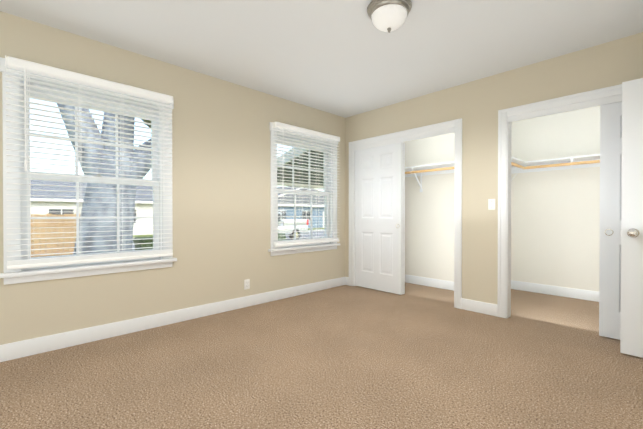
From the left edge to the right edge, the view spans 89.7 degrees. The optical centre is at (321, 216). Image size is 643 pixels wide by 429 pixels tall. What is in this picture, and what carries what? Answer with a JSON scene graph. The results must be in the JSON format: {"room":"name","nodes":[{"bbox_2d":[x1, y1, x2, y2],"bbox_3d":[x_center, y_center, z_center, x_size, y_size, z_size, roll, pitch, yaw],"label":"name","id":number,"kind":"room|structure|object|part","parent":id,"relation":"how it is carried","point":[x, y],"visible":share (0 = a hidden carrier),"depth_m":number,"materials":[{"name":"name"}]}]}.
{"room":"empty bedroom","nodes":[
{"label":"empty bedroom","id":0,"kind":"room"},
{"bbox_2d":[0,11,345,344],"bbox_3d":[-1.238,-0.220,3.421,6.090,2.500,0.150,0,1,-44],"label":"wall","id":1,"kind":"structure","parent":0,"point":[221,182],"depth_m":3.27,"materials":[{"name":"beige paint"}]},
{"bbox_2d":[0,57,176,284],"bbox_3d":[-1.904,-0.324,2.760,1.220,1.615,0.238,0,1,-44],"label":"window","id":2,"kind":"structure","parent":1,"relation":"in","point":[12,276],"depth_m":2.62,"materials":[{"name":"white"}]},
{"bbox_2d":[5,55,172,269],"bbox_3d":[-1.816,-0.380,2.668,1.128,1.501,0.078,0,1,-44],"label":"window blind","id":3,"kind":"object","parent":2,"relation":"attached to","point":[25,66],"visible":1,"depth_m":2.58,"materials":[{"name":"white plastic"}]},
{"bbox_3d":[-1.918,-0.316,2.774,0.956,1.427,0.075,0,1,-44],"label":"window sash","id":4,"kind":"part","parent":2,"relation":"part of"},
{"bbox_2d":[0,277,347,361],"bbox_3d":[-1.446,0.971,3.104,5.040,0.122,0.030,0,1,-44],"label":"baseboard","id":5,"kind":"structure","parent":1,"relation":"attached to","point":[23,348],"depth_m":2.94,"materials":[{"name":"white wood"}]},
{"bbox_2d":[244,279,249,289],"bbox_3d":[-0.850,0.771,3.691,0.070,0.114,0.009,0,1,-44],"label":"outlet","id":6,"kind":"object","parent":1,"relation":"attached to","point":[246,283],"visible":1,"depth_m":3.69,"materials":[{"name":"white plastic"}]},
{"bbox_2d":[268,122,339,255],"bbox_3d":[-0.244,-0.334,4.356,1.220,1.615,0.238,0,1,-44],"label":"window","id":7,"kind":"structure","parent":1,"relation":"in","point":[274,251],"depth_m":4.31,"materials":[{"name":"white"}]},
{"bbox_3d":[-0.258,-0.326,4.370,0.956,1.427,0.075,0,1,-44],"label":"window sash","id":8,"kind":"part","parent":7,"relation":"part of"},
{"bbox_2d":[273,121,339,246],"bbox_3d":[-0.156,-0.391,4.264,1.128,1.501,0.078,0,1,-44],"label":"window blind","id":9,"kind":"object","parent":7,"relation":"attached to","point":[296,129],"visible":1,"depth_m":4.22,"materials":[{"name":"white plastic"}]},
{"bbox_2d":[0,282,642,428],"bbox_3d":[0.407,1.087,2.216,6.780,0.100,4.180,0,1,-44],"label":"floor","id":10,"kind":"structure","parent":0,"point":[415,356],"depth_m":2.17,"materials":[{"name":"carpet"}]},
{"bbox_2d":[0,0,642,117],"bbox_3d":[0.407,-1.512,2.199,6.780,0.100,4.180,0,1,-44],"label":"ceiling","id":11,"kind":"structure","parent":0,"point":[345,58],"depth_m":2.64,"materials":[{"name":"white paint"}]},
{"bbox_2d":[367,0,411,32],"bbox_3d":[0.474,-1.374,2.264,0.308,0.177,0.308,0,1,-44],"label":"ceiling light","id":12,"kind":"object","parent":11,"relation":"attached to","point":[388,16],"visible":1,"depth_m":2.19,"materials":[{"name":"white glass"}]},
{"bbox_2d":[404,132,454,281],"bbox_3d":[1.552,-0.230,4.840,0.100,2.500,1.672,0,1,-44],"label":"wall","id":13,"kind":"structure","parent":0,"point":[429,231],"depth_m":4.73,"materials":[{"name":"white paint"}]},
{"bbox_2d":[405,161,453,191],"bbox_3d":[1.388,-0.540,4.677,0.360,0.353,1.668,0,1,-44],"label":"closet shelf","id":14,"kind":"object","parent":13,"relation":"attached to","point":[431,169],"visible":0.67,"depth_m":4.59,"materials":[{"name":"white wood"}]},
{"bbox_2d":[405,274,453,290],"bbox_3d":[1.511,0.959,4.805,0.018,0.122,1.668,0,1,-44],"label":"baseboard","id":15,"kind":"structure","parent":13,"relation":"attached to","point":[443,284],"depth_m":4.72,"materials":[{"name":"white wood"}]},
{"bbox_2d":[345,32,642,303],"bbox_3d":[1.744,-0.221,3.493,0.110,2.500,3.880,0,1,-44],"label":"wall","id":16,"kind":"structure","parent":0,"point":[476,105],"depth_m":3.43,"materials":[{"name":"beige paint"}]},
{"bbox_2d":[355,142,402,294],"bbox_3d":[0.772,0.021,4.475,0.038,1.980,0.780,0,1,-44],"label":"closet door","id":17,"kind":"structure","parent":16,"relation":"in","point":[378,217],"depth_m":4.43,"materials":[{"name":"white wood"}]},
{"bbox_2d":[403,142,404,293],"bbox_3d":[0.809,0.021,4.503,0.035,1.980,0.780,0,1,-44],"label":"closet door","id":18,"kind":"structure","parent":16,"relation":"in","point":[403,218],"depth_m":4.22,"materials":[{"name":"white wood"}]},
{"bbox_2d":[349,118,461,308],"bbox_3d":[1.022,-0.036,4.231,0.129,2.120,1.663,0,1,-44],"label":"trim","id":19,"kind":"structure","parent":16,"relation":"attached to","point":[448,127],"depth_m":3.83,"materials":[{"name":"white wood"}]},
{"bbox_2d":[461,298,496,315],"bbox_3d":[1.689,0.968,3.469,0.014,0.122,0.376,0,1,-44],"label":"baseboard","id":20,"kind":"structure","parent":16,"relation":"attached to","point":[466,304],"depth_m":3.46,"materials":[{"name":"white wood"}]},
{"bbox_2d":[488,199,494,209],"bbox_3d":[1.773,-0.129,3.372,0.018,0.114,0.070,0,1,-44],"label":"light switch","id":21,"kind":"object","parent":16,"relation":"attached to","point":[491,204],"visible":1,"depth_m":3.38,"materials":[{"name":"white plastic"}]},
{"bbox_2d":[511,156,525,170],"bbox_3d":[2.141,-0.658,3.922,1.020,0.108,0.325,0,1,-44],"label":"closet shelf","id":22,"kind":"object","parent":16,"relation":"attached to","point":[521,166],"depth_m":4.15,"materials":[{"name":"white wood"}]},
{"bbox_2d":[497,84,621,317],"bbox_3d":[2.432,-0.026,2.766,0.129,2.120,1.663,0,1,-44],"label":"trim","id":23,"kind":"structure","parent":16,"relation":"attached to","point":[507,117],"depth_m":3.27,"materials":[{"name":"white wood"}]},
{"bbox_2d":[599,102,621,339],"bbox_3d":[2.668,0.034,2.503,0.038,1.980,0.780,0,1,-44],"label":"closet door","id":24,"kind":"structure","parent":16,"relation":"in","point":[610,221],"depth_m":2.72,"materials":[{"name":"white wood"}]},
{"bbox_2d":[511,106,599,291],"bbox_3d":[3.418,-0.224,3.894,0.100,2.500,2.138,0,1,-44],"label":"wall","id":25,"kind":"structure","parent":0,"point":[555,227],"depth_m":4.20,"materials":[{"name":"white paint"}]},
{"bbox_2d":[511,280,598,301],"bbox_3d":[3.374,0.966,3.863,0.018,0.122,2.134,0,1,-44],"label":"baseboard","id":26,"kind":"structure","parent":25,"relation":"attached to","point":[589,295],"depth_m":4.19,"materials":[{"name":"white wood"}]},
{"bbox_2d":[511,154,599,180],"bbox_3d":[3.258,-0.570,3.741,0.340,0.281,2.134,0,1,-44],"label":"closet shelf","id":27,"kind":"object","parent":25,"relation":"attached to","point":[585,161],"depth_m":4.01,"materials":[{"name":"white wood"}]},
{"bbox_3d":[1.858,-0.203,0.807,6.630,2.500,0.150,0,1,-44],"label":"wall","id":28,"kind":"structure","parent":0,"visible":0},
{"bbox_2d":[620,78,642,357],"bbox_3d":[2.540,0.011,2.144,0.169,2.026,0.814,0,1,-44],"label":"entry door","id":29,"kind":"structure","parent":28,"relation":"in","point":[631,339],"depth_m":2.38,"materials":[{"name":"white wood"}]},
{"label":"outside","id":30,"kind":"structure","parent":0,"visible":0},
{"bbox_2d":[33,228,323,241],"bbox_3d":[-19.608,1.582,41.157,150.000,0.300,100.000,0,1,-44],"label":"ground","id":31,"kind":"structure","parent":30,"point":[152,235],"depth_m":26.30,"materials":[{"name":"green plant"}]},
{"bbox_2d":[31,214,79,256],"bbox_3d":[-13.901,0.794,5.812,17.240,1.740,0.060,0,1,-44],"label":"fence","id":32,"kind":"object","parent":31,"relation":"on","point":[39,226],"depth_m":10.66,"materials":[{"name":"brown wood"}]},
{"bbox_2d":[30,180,152,237],"bbox_3d":[-19.112,-0.844,29.805,16.000,4.700,10.030,0,1,-44],"label":"house","id":33,"kind":"structure","parent":31,"relation":"on","point":[69,207],"depth_m":24.73,"materials":[{"name":"white"}]},
{"bbox_2d":[57,103,150,253],"bbox_3d":[-4.412,-2.600,8.284,7.840,8.797,2.442,0,0,-37],"label":"tree","id":34,"kind":"object","parent":31,"relation":"on","point":[107,212],"depth_m":7.41,"materials":[{"name":"grey plant"}]},
{"bbox_2d":[63,231,323,251],"bbox_3d":[-3.320,1.533,24.217,150.000,0.020,8.000,0,1,-44],"label":"ground","id":35,"kind":"structure","parent":31,"relation":"on","point":[308,235],"depth_m":24.81,"materials":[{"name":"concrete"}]},
{"bbox_2d":[278,212,308,239],"bbox_3d":[-3.413,0.625,20.029,5.550,1.850,1.936,0,1,-44],"label":"truck","id":36,"kind":"object","parent":35,"relation":"on","point":[286,229],"depth_m":20.25,"materials":[{"name":"white metal"}]},
{"bbox_2d":[133,233,285,249],"bbox_3d":[-4.038,1.218,12.841,5.937,1.087,1.136,0,1,-44],"label":"hedge","id":37,"kind":"object","parent":31,"relation":"on","point":[145,240],"depth_m":10.69,"materials":[{"name":"green plant"}]},
{"bbox_2d":[277,147,322,188],"bbox_3d":[1.304,0.061,7.726,5.280,3.180,2.490,0,1,-44],"label":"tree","id":38,"kind":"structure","parent":31,"relation":"on","point":[301,180],"depth_m":6.72,"materials":[{"name":"green plant"}]},
{"bbox_2d":[277,186,323,227],"bbox_3d":[-5.559,-1.341,44.562,15.000,5.500,11.540,0,1,-44],"label":"house","id":39,"kind":"structure","parent":31,"relation":"on","point":[288,211],"depth_m":40.15,"materials":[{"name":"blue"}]}
]}

